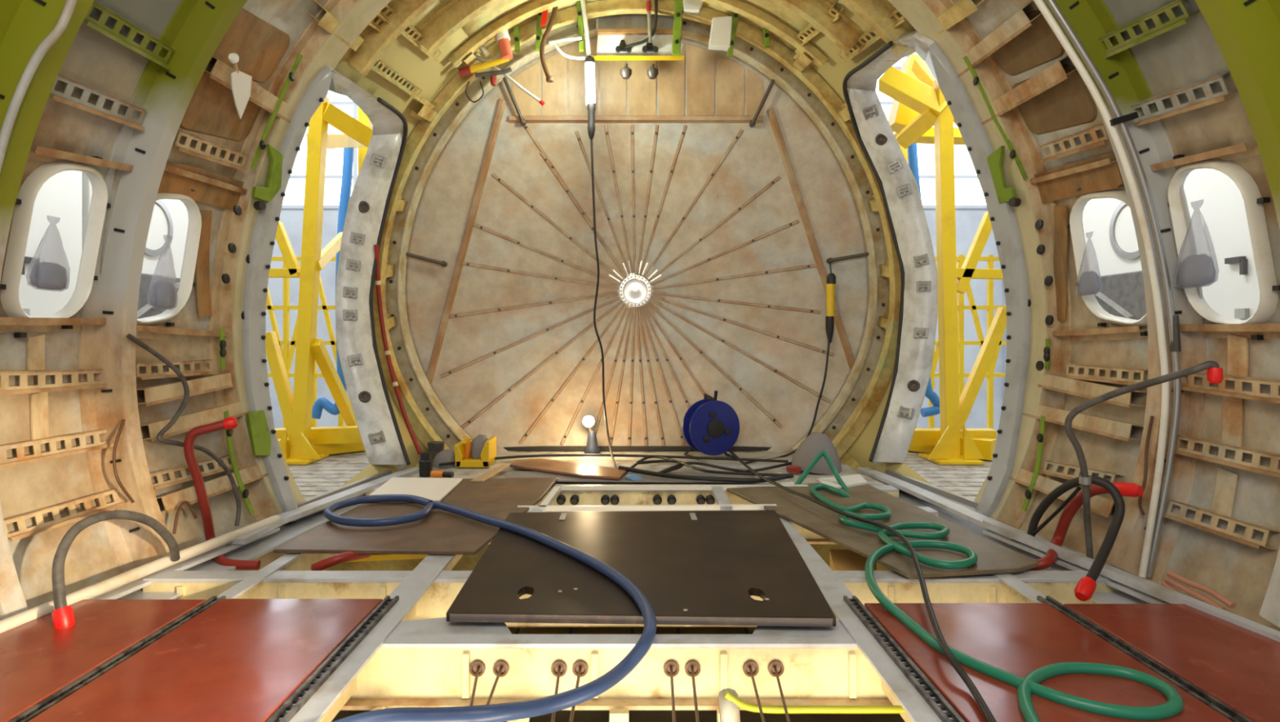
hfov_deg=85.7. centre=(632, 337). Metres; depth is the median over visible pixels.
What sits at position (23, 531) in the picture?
stringer
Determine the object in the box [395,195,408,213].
tie
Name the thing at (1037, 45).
skin doubler
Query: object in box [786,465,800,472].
junction box
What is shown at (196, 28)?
frame
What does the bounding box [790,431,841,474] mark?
cover
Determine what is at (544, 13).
ribbon
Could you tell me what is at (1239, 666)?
floor panel
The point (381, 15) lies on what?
stringer
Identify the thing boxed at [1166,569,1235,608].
loose wire
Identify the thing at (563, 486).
pit edge
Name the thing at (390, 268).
tie
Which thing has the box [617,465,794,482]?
cable
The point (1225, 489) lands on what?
strip
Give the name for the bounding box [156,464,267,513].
stringer
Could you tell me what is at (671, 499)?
fitting
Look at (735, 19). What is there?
hanger
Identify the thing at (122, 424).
cable
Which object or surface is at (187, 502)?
cable
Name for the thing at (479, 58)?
pipe
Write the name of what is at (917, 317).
door
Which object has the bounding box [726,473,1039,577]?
board
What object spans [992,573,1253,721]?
track
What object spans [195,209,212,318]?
pad
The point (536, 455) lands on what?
cable
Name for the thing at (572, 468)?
board
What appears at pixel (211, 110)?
skin doubler
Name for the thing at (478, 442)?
cloth
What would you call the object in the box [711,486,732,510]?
pit edge
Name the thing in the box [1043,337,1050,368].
strip
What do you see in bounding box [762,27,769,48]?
hanger
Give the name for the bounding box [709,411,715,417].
socket
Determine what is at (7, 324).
stringer
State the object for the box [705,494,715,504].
fitting
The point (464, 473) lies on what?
floor
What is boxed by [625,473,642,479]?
rag
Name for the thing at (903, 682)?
track
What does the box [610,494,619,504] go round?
fitting
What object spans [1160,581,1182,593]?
loose wire
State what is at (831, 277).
lamp
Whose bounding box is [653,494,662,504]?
fitting
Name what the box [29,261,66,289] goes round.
plastic bag
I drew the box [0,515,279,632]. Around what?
rail
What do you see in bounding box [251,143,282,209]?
bracket
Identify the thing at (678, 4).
hanger
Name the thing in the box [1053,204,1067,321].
pad
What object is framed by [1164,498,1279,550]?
stringer
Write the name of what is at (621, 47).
clamp
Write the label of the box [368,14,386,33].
stringer
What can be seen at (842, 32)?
frame
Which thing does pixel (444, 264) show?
rod
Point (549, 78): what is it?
hose
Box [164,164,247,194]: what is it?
stringer
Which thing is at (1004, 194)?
bracket
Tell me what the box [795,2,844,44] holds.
stringer
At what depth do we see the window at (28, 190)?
2.01 m
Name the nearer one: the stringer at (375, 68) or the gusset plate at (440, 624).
the gusset plate at (440, 624)
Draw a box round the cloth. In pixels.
[470,434,488,458]
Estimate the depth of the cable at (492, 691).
1.55 m
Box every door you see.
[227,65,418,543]
[842,29,1030,539]
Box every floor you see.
[115,450,1160,603]
[324,436,893,570]
[331,710,905,721]
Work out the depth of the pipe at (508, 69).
4.05 m
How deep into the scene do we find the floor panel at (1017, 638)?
1.56 m
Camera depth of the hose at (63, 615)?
1.81 m
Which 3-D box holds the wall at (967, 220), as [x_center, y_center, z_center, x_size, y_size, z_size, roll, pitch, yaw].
[0.000,0.203,15.100,44.000,6.065,0.200,0,0,0]
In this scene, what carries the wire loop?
hanging from the tie at (471, 60)
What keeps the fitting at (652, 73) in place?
hanging from the tray at (629, 28)
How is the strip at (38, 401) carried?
attached to the wall at (93, 59)
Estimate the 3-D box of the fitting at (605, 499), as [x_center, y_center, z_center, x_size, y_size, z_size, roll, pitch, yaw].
[-0.129,0.784,3.325,0.042,0.042,0.050,0,0,0]
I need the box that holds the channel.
[507,626,756,633]
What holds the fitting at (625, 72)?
hanging from the tray at (629, 28)
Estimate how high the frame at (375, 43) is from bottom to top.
0.778 m
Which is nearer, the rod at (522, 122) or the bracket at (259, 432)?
the bracket at (259, 432)
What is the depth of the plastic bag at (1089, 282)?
2.60 m
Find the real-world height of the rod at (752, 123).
0.305 m
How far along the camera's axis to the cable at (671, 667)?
1.50 m
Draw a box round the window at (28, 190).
[0,155,111,337]
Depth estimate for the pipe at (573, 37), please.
4.09 m
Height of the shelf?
0.020 m
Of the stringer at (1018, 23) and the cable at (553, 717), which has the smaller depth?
the cable at (553, 717)
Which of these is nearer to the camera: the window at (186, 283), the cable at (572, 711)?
the cable at (572, 711)
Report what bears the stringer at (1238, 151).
attached to the wall at (1188, 53)
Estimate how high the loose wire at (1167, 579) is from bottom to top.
0.044 m
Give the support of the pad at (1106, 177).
attached to the wall at (1188, 53)
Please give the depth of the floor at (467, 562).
3.51 m
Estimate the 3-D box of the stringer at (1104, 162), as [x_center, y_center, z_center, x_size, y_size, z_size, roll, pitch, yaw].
[1.685,-0.628,2.652,0.056,0.055,0.468,0,0,-4]
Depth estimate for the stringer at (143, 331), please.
2.59 m
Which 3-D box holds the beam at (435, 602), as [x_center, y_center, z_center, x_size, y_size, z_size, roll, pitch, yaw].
[0.000,0.819,2.136,3.000,0.159,0.107,0,0,0]
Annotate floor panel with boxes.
[0,599,206,721]
[27,598,382,721]
[446,510,835,626]
[864,602,1232,721]
[1063,603,1279,721]
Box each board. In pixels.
[273,476,558,554]
[510,457,626,479]
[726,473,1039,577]
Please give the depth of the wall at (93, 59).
2.19 m
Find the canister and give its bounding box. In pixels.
[418,451,432,476]
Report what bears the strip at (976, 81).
attached to the wall at (1188, 53)
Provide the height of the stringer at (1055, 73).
0.101 m
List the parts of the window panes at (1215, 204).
panel, porthole glass, panel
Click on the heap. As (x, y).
(446, 455)
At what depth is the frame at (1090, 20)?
2.27 m
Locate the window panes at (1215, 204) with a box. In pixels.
[1082,168,1259,319]
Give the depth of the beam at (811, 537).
2.93 m
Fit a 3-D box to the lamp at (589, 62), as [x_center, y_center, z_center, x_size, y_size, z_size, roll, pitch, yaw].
[-0.124,-0.642,4.043,0.213,2.783,0.344,0,0,-42]
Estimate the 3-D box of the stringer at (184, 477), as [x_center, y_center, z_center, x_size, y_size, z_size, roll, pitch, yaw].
[-1.646,0.501,2.588,0.066,0.063,0.428,0,0,9]
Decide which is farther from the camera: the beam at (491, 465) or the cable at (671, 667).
the beam at (491, 465)
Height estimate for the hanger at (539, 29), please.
0.330 m
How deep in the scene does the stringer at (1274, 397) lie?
2.07 m
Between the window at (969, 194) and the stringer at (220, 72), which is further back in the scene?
the window at (969, 194)
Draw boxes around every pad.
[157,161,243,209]
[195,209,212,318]
[1034,152,1124,203]
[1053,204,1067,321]
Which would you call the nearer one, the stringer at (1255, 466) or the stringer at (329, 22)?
the stringer at (1255, 466)
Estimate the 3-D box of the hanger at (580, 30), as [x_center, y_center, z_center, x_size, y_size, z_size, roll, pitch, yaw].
[-0.310,-1.877,4.125,0.048,0.339,0.039,0,0,0]
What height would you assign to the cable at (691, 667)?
0.088 m
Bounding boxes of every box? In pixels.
[453,435,496,466]
[683,0,702,14]
[707,16,732,50]
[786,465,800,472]
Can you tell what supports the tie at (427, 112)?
attached to the ring at (880, 380)
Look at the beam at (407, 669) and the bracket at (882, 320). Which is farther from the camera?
the bracket at (882, 320)
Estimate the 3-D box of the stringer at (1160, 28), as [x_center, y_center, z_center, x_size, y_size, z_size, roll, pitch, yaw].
[1.569,-0.947,2.126,0.062,0.113,0.343,0,0,-3]
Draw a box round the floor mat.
[505,471,757,483]
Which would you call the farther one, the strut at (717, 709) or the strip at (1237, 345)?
the strip at (1237, 345)
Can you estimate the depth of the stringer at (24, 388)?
2.07 m
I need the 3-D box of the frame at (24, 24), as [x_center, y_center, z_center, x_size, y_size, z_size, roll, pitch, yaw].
[-1.036,-0.550,1.780,1.586,2.698,0.100,0,0,0]
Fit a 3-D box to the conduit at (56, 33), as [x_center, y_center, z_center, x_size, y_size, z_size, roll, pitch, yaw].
[-1.506,-0.623,1.735,0.232,0.503,0.020,0,0,0]
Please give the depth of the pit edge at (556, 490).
3.07 m
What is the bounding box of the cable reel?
[682,390,739,459]
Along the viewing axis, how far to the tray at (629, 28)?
4.20 m
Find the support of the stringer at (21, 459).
attached to the wall at (93, 59)
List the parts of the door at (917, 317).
sill, sill rail, threshold rail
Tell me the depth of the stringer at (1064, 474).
2.66 m
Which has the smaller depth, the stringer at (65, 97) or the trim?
the stringer at (65, 97)
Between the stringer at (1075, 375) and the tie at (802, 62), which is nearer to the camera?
the stringer at (1075, 375)
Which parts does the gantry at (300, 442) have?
plate, post, post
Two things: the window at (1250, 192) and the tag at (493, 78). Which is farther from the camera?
the tag at (493, 78)
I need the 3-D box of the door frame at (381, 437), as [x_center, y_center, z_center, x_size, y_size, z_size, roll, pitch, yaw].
[-1.472,-0.205,3.254,0.457,2.033,1.545,0,0,8]
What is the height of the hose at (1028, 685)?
0.180 m
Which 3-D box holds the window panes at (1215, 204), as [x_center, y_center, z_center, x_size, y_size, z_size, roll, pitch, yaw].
[3.203,-0.755,4.305,0.145,3.000,2.190,0,0,0]
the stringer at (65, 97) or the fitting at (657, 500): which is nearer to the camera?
the stringer at (65, 97)
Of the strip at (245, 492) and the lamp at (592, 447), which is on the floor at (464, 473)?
the lamp at (592, 447)
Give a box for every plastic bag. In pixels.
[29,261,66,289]
[149,280,176,308]
[1077,271,1100,294]
[1176,253,1215,287]
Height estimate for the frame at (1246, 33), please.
2.698 m
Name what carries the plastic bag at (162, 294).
hanging from the window at (186, 283)
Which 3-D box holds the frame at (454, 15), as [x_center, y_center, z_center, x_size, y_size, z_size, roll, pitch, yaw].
[-0.585,-1.738,3.520,1.045,0.555,0.100,0,0,0]
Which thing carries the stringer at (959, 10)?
attached to the wall at (1188, 53)
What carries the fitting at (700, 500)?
attached to the beam at (586, 496)
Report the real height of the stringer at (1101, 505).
0.108 m
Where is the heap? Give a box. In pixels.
[432,448,455,466]
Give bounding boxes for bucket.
[427,440,444,459]
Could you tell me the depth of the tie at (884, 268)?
4.30 m
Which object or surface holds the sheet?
on the board at (441, 531)
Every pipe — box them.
[311,116,353,418]
[373,244,422,454]
[473,52,501,62]
[475,66,511,77]
[480,44,489,56]
[490,66,544,106]
[548,35,582,44]
[906,143,939,417]
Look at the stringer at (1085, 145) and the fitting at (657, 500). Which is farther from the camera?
the fitting at (657, 500)
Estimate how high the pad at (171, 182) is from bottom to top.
0.150 m
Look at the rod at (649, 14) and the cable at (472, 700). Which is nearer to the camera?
the cable at (472, 700)
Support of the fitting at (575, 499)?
attached to the beam at (586, 496)
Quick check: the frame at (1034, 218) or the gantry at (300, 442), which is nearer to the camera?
the frame at (1034, 218)
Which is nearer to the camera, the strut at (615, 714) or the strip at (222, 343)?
the strut at (615, 714)
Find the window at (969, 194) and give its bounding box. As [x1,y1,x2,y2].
[81,52,986,208]
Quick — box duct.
[494,29,513,60]
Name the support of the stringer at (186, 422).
attached to the wall at (93, 59)
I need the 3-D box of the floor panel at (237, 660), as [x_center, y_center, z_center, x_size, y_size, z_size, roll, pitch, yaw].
[-0.915,0.725,1.327,0.454,0.010,1.155,0,0,0]
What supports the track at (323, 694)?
on the beam at (407, 669)
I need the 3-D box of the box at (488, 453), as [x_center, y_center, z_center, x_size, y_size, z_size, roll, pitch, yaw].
[-0.907,0.660,4.006,0.198,0.150,0.220,0,0,0]
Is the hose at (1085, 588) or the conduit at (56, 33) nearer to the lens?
the conduit at (56, 33)
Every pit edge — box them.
[517,503,777,511]
[537,484,560,511]
[555,484,808,489]
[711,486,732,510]
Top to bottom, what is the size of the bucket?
0.100 m
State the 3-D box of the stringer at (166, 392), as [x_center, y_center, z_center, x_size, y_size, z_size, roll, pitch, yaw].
[-1.696,0.192,2.608,0.078,0.094,0.444,0,0,6]
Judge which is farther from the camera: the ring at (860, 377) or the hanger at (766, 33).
the ring at (860, 377)
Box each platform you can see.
[287,450,369,498]
[905,432,997,499]
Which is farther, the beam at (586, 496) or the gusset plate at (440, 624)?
the beam at (586, 496)
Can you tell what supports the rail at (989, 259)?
on the floor
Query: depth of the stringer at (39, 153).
2.05 m
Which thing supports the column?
on the floor
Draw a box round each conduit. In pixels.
[0,0,77,172]
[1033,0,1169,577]
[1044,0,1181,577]
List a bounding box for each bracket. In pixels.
[245,409,271,455]
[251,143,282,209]
[986,145,1021,206]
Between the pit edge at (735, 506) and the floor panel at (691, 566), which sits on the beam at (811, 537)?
the pit edge at (735, 506)
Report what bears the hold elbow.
attached to the tube
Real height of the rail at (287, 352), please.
3.999 m
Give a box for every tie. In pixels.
[385,260,395,279]
[386,313,397,330]
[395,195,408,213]
[409,97,436,122]
[462,50,480,66]
[792,50,813,71]
[838,102,851,122]
[866,195,879,213]
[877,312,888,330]
[879,260,889,279]
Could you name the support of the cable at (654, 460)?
on the floor at (464, 473)
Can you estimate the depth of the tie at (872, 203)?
4.30 m
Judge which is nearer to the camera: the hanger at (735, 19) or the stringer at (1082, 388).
the stringer at (1082, 388)
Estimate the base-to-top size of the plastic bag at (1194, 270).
0.265 m
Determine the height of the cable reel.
0.410 m
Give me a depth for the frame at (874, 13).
3.17 m
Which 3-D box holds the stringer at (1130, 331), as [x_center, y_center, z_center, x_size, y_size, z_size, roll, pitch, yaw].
[1.779,-0.014,2.674,0.046,0.056,0.504,0,0,-5]
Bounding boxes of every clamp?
[615,40,631,53]
[642,40,658,53]
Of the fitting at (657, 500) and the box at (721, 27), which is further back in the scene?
the box at (721, 27)
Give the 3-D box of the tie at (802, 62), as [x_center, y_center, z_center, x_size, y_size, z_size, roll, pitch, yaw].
[1.015,-1.629,4.047,0.092,0.106,0.221,0,0,-3]
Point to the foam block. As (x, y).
(840, 559)
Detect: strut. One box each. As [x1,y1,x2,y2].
[371,706,385,710]
[506,717,529,721]
[608,708,628,721]
[716,708,719,721]
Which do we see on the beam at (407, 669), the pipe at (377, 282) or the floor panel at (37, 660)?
the floor panel at (37, 660)
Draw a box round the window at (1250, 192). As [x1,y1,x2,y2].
[1168,154,1279,339]
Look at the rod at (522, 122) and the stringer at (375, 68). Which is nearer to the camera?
the stringer at (375, 68)
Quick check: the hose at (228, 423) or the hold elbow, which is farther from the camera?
the hose at (228, 423)
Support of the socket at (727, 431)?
attached to the cable reel
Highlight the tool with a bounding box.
[430,470,453,477]
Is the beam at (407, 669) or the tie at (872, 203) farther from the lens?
the tie at (872, 203)
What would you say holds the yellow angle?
attached to the track at (323, 694)
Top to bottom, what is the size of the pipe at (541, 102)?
0.254 m
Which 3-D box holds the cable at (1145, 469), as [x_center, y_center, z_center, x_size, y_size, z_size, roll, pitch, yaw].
[1.687,0.418,2.271,0.083,0.317,0.026,0,0,-35]
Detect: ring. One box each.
[373,0,901,457]
[385,17,889,451]
[448,0,827,67]
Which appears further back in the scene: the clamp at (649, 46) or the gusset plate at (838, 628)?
the clamp at (649, 46)
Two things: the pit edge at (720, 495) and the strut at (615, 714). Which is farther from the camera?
the pit edge at (720, 495)
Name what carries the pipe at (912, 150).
hanging from the gantry at (919, 104)
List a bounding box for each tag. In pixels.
[228,53,252,119]
[489,75,496,85]
[645,0,651,12]
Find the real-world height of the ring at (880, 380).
2.845 m
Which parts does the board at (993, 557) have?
white strip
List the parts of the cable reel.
carry handle, socket plate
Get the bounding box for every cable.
[112,418,134,502]
[172,500,197,533]
[438,453,788,466]
[469,665,479,705]
[485,666,502,704]
[551,666,560,721]
[568,665,582,721]
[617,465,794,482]
[626,455,791,472]
[636,459,791,476]
[670,666,675,721]
[690,666,699,721]
[728,448,996,721]
[748,665,764,721]
[773,666,790,721]
[1031,486,1080,536]
[1137,415,1153,514]
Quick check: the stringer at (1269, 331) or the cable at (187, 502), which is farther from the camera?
the cable at (187, 502)
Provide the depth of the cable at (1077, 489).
2.35 m
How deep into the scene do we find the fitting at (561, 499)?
3.32 m
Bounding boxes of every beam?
[142,570,1121,626]
[340,633,893,710]
[364,484,898,505]
[432,464,852,469]
[488,506,937,543]
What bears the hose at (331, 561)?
attached to the board at (441, 531)
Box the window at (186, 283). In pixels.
[136,188,201,325]
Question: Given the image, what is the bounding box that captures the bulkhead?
[405,35,869,452]
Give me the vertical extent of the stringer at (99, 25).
0.089 m
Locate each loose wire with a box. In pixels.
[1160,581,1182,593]
[1164,576,1226,610]
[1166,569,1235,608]
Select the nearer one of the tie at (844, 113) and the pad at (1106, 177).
the pad at (1106, 177)
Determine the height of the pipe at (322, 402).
2.217 m
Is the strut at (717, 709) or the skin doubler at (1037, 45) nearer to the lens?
the strut at (717, 709)
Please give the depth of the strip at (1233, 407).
2.11 m
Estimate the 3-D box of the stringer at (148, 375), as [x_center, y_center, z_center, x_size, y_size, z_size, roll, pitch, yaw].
[-1.715,0.118,2.588,0.055,0.060,0.373,0,0,6]
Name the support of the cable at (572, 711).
attached to the beam at (407, 669)
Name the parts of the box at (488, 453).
panel, screwdriver handle, panel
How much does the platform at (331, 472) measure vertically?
0.060 m
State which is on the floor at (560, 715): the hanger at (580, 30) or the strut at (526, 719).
the strut at (526, 719)
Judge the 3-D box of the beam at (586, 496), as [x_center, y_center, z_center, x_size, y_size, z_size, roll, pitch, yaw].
[0.000,0.824,3.394,2.600,0.169,0.131,0,0,0]
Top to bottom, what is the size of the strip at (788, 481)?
0.010 m
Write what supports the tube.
attached to the track at (903, 682)
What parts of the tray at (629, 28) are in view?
plate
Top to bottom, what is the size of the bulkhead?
2.804 m
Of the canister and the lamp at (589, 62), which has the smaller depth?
the canister
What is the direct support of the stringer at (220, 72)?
attached to the wall at (93, 59)
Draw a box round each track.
[7,552,337,721]
[266,554,462,721]
[759,509,964,721]
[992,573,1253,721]
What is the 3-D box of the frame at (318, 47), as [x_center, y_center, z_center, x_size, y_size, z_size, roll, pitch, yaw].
[-0.977,-0.572,2.887,1.490,2.773,0.247,0,0,0]
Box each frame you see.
[0,0,94,620]
[78,0,247,573]
[208,0,391,525]
[341,0,437,75]
[413,0,502,53]
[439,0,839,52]
[775,0,863,53]
[841,0,915,55]
[888,0,1071,528]
[1042,0,1206,583]
[1195,0,1279,627]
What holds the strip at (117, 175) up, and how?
attached to the wall at (93, 59)
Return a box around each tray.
[456,454,496,466]
[592,13,684,60]
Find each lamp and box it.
[580,0,617,467]
[582,415,599,453]
[744,261,835,463]
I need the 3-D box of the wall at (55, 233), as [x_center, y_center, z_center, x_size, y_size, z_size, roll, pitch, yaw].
[-3.203,-0.755,4.305,0.145,3.000,2.190,0,0,0]
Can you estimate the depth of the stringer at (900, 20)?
3.43 m
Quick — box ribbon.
[540,9,547,26]
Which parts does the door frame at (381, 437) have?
threshold rail, sill rail, sill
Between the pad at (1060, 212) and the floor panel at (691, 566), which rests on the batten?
the floor panel at (691, 566)
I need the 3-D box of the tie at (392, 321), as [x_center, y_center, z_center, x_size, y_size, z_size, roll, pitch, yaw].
[-1.512,-0.083,4.261,0.048,0.140,0.188,0,0,6]
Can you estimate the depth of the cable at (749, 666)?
1.50 m
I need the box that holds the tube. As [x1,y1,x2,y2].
[723,689,906,713]
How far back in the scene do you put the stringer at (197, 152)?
2.58 m
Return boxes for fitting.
[556,494,565,504]
[569,494,579,504]
[600,494,609,504]
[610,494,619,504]
[620,63,631,79]
[646,63,658,79]
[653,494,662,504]
[666,494,675,504]
[696,494,705,504]
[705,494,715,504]
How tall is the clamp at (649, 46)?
0.081 m
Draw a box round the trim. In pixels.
[502,445,771,450]
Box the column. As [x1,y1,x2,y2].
[1002,280,1006,400]
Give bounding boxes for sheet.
[369,476,462,502]
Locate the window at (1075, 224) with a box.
[1067,183,1147,335]
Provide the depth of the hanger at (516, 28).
4.12 m
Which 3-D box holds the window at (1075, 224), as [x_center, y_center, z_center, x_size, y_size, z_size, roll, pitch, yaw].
[1.762,-0.290,2.535,0.111,0.568,0.419,0,0,-5]
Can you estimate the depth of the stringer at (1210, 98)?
2.08 m
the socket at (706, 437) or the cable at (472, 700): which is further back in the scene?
the socket at (706, 437)
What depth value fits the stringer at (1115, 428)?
2.58 m
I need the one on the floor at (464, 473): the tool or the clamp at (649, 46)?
the tool
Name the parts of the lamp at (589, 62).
handle, cord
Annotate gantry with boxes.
[265,96,373,464]
[878,53,1006,464]
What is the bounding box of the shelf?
[597,29,673,35]
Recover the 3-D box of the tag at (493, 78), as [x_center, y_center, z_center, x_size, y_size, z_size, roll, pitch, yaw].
[-0.821,-1.530,4.080,0.037,0.080,0.037,0,0,23]
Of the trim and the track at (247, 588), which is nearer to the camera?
the track at (247, 588)
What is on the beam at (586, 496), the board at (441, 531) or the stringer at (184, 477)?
the board at (441, 531)
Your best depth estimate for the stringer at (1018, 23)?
2.62 m
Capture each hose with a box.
[51,510,180,628]
[126,333,240,525]
[183,416,261,569]
[311,551,371,570]
[323,493,656,721]
[539,5,558,82]
[554,44,593,59]
[794,449,1183,721]
[1025,481,1143,570]
[1026,475,1124,600]
[1064,360,1222,559]
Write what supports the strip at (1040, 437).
attached to the stringer at (1101, 505)
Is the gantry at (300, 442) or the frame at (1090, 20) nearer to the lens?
the frame at (1090, 20)
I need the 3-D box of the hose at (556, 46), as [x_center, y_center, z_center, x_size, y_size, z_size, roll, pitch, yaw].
[-0.349,-1.703,4.120,0.233,0.090,0.018,0,0,0]
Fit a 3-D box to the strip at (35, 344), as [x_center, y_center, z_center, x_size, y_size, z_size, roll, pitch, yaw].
[-1.786,0.052,2.068,0.010,0.122,0.054,0,0,6]
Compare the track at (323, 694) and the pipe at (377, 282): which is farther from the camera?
the pipe at (377, 282)
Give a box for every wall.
[0,0,481,608]
[18,169,188,319]
[81,208,1002,432]
[793,0,1279,631]
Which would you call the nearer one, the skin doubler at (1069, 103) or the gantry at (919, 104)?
the skin doubler at (1069, 103)
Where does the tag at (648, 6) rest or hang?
attached to the rod at (649, 14)
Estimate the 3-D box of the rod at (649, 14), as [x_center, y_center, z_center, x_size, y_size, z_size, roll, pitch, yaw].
[0.103,-1.910,4.140,0.033,0.283,0.023,0,0,0]
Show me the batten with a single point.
(531, 510)
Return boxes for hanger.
[513,24,520,53]
[535,12,542,51]
[576,0,584,53]
[671,0,683,56]
[726,13,738,57]
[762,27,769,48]
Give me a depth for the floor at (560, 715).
2.45 m
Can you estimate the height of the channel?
0.033 m
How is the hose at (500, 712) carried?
on the floor panel at (691, 566)
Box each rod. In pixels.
[405,252,447,266]
[502,76,526,125]
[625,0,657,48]
[646,0,652,43]
[749,79,774,127]
[826,252,868,263]
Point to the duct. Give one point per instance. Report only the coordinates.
(502, 38)
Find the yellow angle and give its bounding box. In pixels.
[347,553,427,561]
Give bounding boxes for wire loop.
[465,81,484,102]
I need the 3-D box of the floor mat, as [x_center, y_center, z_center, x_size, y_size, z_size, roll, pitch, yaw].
[-0.008,0.727,3.598,1.303,0.008,0.247,0,0,2]
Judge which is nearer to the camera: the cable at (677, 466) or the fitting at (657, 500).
the fitting at (657, 500)
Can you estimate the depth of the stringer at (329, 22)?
2.82 m
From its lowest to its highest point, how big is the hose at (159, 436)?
0.724 m
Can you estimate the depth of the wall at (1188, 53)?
2.17 m
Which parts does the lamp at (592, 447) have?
bulb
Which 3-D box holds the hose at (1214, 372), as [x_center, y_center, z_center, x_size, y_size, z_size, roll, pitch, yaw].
[1.471,0.392,2.038,0.154,0.660,0.424,0,0,-12]
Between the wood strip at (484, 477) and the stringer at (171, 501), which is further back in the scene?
the wood strip at (484, 477)
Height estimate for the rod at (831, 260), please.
0.072 m
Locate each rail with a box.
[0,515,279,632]
[266,257,344,427]
[928,254,1006,427]
[982,520,1279,641]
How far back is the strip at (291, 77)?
2.79 m
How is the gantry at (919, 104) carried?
on the platform at (965, 480)
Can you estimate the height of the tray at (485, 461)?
0.040 m
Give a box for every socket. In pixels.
[703,435,710,441]
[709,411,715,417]
[724,428,731,435]
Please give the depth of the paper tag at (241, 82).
2.48 m
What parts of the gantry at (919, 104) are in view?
post, post, post, plate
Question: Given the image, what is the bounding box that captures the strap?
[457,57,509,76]
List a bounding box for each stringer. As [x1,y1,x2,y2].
[0,316,106,332]
[0,368,106,395]
[0,428,113,468]
[4,487,127,541]
[27,145,133,173]
[49,73,147,130]
[84,0,175,69]
[135,359,216,379]
[136,324,227,341]
[136,373,233,405]
[140,401,249,440]
[149,453,241,489]
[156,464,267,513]
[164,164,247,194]
[173,128,248,171]
[204,56,291,123]
[306,0,364,51]
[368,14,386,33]
[371,58,423,100]
[377,4,443,62]
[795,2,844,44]
[836,8,904,64]
[935,0,983,36]
[957,0,1041,77]
[981,55,1076,124]
[1009,468,1114,517]
[1022,404,1143,440]
[1029,157,1116,184]
[1037,373,1146,407]
[1039,123,1109,162]
[1039,459,1124,484]
[1052,325,1147,340]
[1062,363,1147,384]
[1097,0,1199,58]
[1130,70,1237,126]
[1150,142,1260,171]
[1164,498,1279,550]
[1175,434,1279,477]
[1179,323,1279,338]
[1181,372,1279,403]
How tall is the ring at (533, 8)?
0.489 m
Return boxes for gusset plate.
[391,617,511,633]
[752,620,848,633]
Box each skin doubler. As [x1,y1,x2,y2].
[179,69,261,141]
[208,8,289,83]
[992,10,1064,75]
[1012,64,1097,134]
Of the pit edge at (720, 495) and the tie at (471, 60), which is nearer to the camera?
the pit edge at (720, 495)
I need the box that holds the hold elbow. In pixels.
[718,688,740,721]
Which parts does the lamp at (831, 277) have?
cord, handle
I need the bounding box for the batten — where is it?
[530,509,542,511]
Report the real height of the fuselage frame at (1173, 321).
1.895 m
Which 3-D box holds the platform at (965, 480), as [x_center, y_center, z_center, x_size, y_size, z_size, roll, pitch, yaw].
[2.732,0.790,4.105,3.135,0.060,2.818,0,0,0]
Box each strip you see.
[26,333,44,375]
[30,391,49,439]
[99,168,123,275]
[218,327,226,368]
[223,409,254,515]
[250,53,302,168]
[471,464,509,481]
[769,471,794,484]
[962,55,1028,179]
[1021,414,1045,511]
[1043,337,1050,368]
[1210,466,1238,521]
[1221,395,1243,452]
[1226,333,1248,376]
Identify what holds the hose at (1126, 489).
on the rail at (1140, 588)
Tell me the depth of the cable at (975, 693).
1.82 m
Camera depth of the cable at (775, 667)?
1.50 m
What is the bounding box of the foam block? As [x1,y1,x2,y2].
[830,549,876,570]
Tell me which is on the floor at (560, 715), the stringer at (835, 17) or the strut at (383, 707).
the strut at (383, 707)
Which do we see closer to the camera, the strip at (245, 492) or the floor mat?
the strip at (245, 492)
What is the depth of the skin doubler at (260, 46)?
2.60 m
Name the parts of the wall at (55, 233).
panel, panel, porthole glass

